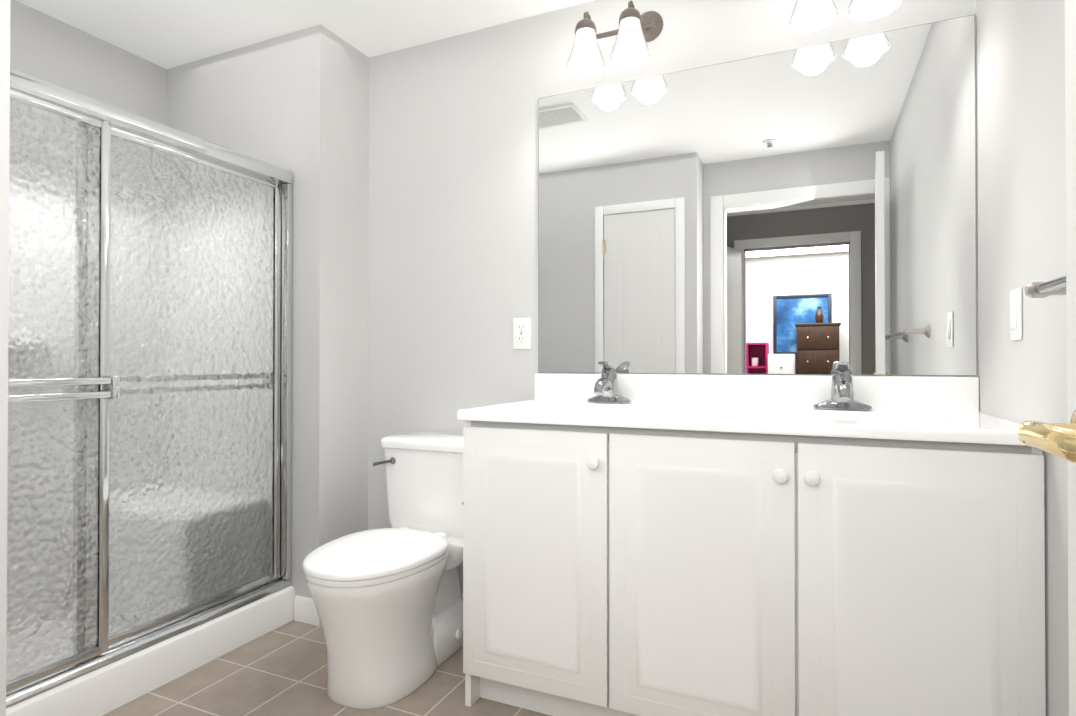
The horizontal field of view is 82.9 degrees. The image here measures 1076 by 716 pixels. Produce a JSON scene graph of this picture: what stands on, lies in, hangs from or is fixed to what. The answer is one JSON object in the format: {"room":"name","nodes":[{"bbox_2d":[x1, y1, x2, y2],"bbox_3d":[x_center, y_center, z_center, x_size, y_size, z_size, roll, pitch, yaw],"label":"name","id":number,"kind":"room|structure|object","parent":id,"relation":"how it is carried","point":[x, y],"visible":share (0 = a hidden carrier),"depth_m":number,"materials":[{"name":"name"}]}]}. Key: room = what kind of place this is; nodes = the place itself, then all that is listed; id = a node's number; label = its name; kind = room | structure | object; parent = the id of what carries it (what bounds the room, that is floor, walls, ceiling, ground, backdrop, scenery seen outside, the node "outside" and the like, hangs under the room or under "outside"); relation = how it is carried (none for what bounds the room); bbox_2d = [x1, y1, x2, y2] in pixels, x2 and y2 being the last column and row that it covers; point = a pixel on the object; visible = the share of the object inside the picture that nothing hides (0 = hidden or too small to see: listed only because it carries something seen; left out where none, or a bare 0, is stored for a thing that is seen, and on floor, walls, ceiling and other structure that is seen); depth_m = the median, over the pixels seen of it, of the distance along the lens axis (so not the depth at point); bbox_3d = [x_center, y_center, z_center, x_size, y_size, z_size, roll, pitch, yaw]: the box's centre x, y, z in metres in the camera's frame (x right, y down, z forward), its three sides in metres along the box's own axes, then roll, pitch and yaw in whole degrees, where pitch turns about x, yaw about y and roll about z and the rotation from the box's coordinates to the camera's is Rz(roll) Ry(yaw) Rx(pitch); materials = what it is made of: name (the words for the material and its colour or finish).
{"room":"bathroom","nodes":[
{"label":"bathroom","id":0,"kind":"room"},
{"bbox_2d":[0,0,9,715],"bbox_3d":[-1.481,-0.143,0.780,2.078,2.290,0.370,0,0,24],"label":"wall","id":1,"kind":"structure","parent":0,"point":[4,131],"depth_m":0.52,"materials":[{"name":"paint"}]},
{"bbox_2d":[10,0,166,125],"bbox_3d":[-1.997,-0.134,2.028,0.120,2.290,1.490,0,0,24],"label":"wall","id":2,"kind":"structure","parent":0,"point":[47,48],"depth_m":2.39,"materials":[{"name":"paint"}]},
{"bbox_2d":[167,24,368,597],"bbox_3d":[-1.209,-0.129,2.711,1.003,2.290,0.400,0,0,24],"label":"wall","id":3,"kind":"structure","parent":0,"point":[296,103],"depth_m":2.41,"materials":[{"name":"paint"}]},
{"bbox_2d":[294,595,320,625],"bbox_3d":[-0.881,0.965,2.332,0.128,0.095,0.011,0,0,24],"label":"baseboard","id":4,"kind":"structure","parent":3,"relation":"attached to","point":[305,610],"depth_m":2.33,"materials":[{"name":"white"}]},
{"bbox_2d":[16,0,593,68],"bbox_3d":[-0.556,-1.333,1.411,3.260,0.100,2.260,0,0,24],"label":"ceiling","id":5,"kind":"structure","parent":0,"point":[167,34],"depth_m":2.31,"materials":[{"name":"paint"}]},
{"bbox_2d":[103,620,550,715],"bbox_3d":[-0.556,1.057,1.394,3.260,0.100,2.260,0,0,24],"label":"floor","id":6,"kind":"structure","parent":0,"point":[281,671],"depth_m":1.85,"materials":[{"name":"tile"}]},
{"bbox_2d":[6,68,294,715],"bbox_3d":[-1.580,0.138,1.840,0.788,1.742,1.484,0,0,24],"label":"shower","id":7,"kind":"object","parent":6,"relation":"on","point":[149,416],"visible":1,"depth_m":1.86,"materials":[{"name":"white glass"}]},
{"bbox_2d":[302,432,462,708],"bbox_3d":[-0.451,0.651,2.022,0.469,0.719,0.740,0,0,24],"label":"toilet","id":8,"kind":"object","parent":6,"relation":"on","point":[388,602],"visible":0.92,"depth_m":1.84,"materials":[{"name":"white ceramic"}]},
{"bbox_2d":[457,373,1045,715],"bbox_3d":[0.497,0.530,1.719,1.353,0.955,0.573,0,0,24],"label":"bathroom vanity","id":9,"kind":"object","parent":6,"relation":"on","point":[712,545],"visible":0.96,"depth_m":1.46,"materials":[{"name":"white wood"}]},
{"bbox_2d":[587,361,631,403],"bbox_3d":[0.220,0.081,2.014,0.156,0.139,0.160,0,0,24],"label":"faucet","id":10,"kind":"object","parent":9,"relation":"on","point":[606,387],"visible":1,"depth_m":2.02,"materials":[{"name":"silver metal"}]},
{"bbox_2d":[813,361,872,409],"bbox_3d":[0.864,0.079,1.728,0.156,0.139,0.160,0,0,24],"label":"faucet","id":11,"kind":"object","parent":9,"relation":"on","point":[842,395],"visible":0.98,"depth_m":1.74,"materials":[{"name":"silver metal"}]},
{"bbox_2d":[368,0,977,592],"bbox_3d":[0.337,-0.133,2.176,2.257,2.290,0.120,0,0,24],"label":"wall","id":12,"kind":"structure","parent":0,"point":[452,252],"depth_m":2.38,"materials":[{"name":"paint"}]},
{"bbox_2d":[513,318,530,348],"bbox_3d":[-0.061,-0.092,2.282,0.072,0.116,0.009,0,0,24],"label":"electrical outlet","id":13,"kind":"object","parent":12,"relation":"attached to","point":[521,333],"visible":1,"depth_m":2.28,"materials":[{"name":"white plastic"}]},
{"bbox_2d":[565,0,662,76],"bbox_3d":[0.249,-1.083,2.044,0.300,0.216,0.203,0,0,24],"label":"sconce","id":14,"kind":"object","parent":12,"relation":"attached to","point":[636,31],"visible":1,"depth_m":2.02,"materials":[{"name":"white glass"}]},
{"bbox_2d":[538,14,976,375],"bbox_3d":[0.615,-0.456,1.984,1.342,1.016,0.006,0,0,24],"label":"mirror","id":15,"kind":"object","parent":12,"relation":"attached to","point":[809,210],"visible":1,"depth_m":1.93,"materials":[{"name":"grey mirror"}]},
{"bbox_2d":[788,0,901,32],"bbox_3d":[0.885,-1.085,1.761,0.300,0.216,0.203,0,0,24],"label":"sconce","id":16,"kind":"object","parent":12,"relation":"attached to","point":[807,16],"visible":1,"depth_m":1.75,"materials":[{"name":"white glass"}]},
{"bbox_2d":[976,0,1068,715],"bbox_3d":[0.853,-0.143,0.709,0.120,2.290,2.140,0,0,24],"label":"wall","id":17,"kind":"structure","parent":0,"point":[1021,161],"depth_m":1.31,"materials":[{"name":"paint"}]},
{"bbox_2d":[1010,287,1021,340],"bbox_3d":[1.082,-0.098,1.385,0.011,0.116,0.072,0,0,24],"label":"switch plate","id":18,"kind":"object","parent":17,"relation":"attached to","point":[1015,314],"visible":1,"depth_m":1.37,"materials":[{"name":"white plastic"}]},
{"bbox_2d":[1025,275,1065,297],"bbox_3d":[0.756,-0.118,0.752,0.091,0.051,0.651,0,0,24],"label":"towel rail","id":19,"kind":"object","parent":17,"relation":"attached to","point":[1045,289],"visible":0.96,"depth_m":1.02,"materials":[{"name":"silver metal"}]},
{"bbox_2d":[1018,0,1075,715],"bbox_3d":[0.503,0.011,0.308,0.175,1.953,0.886,0,0,19],"label":"door","id":20,"kind":"structure","parent":17,"relation":"in","point":[1057,439],"depth_m":0.72,"materials":[{"name":"white wood"}]}
]}

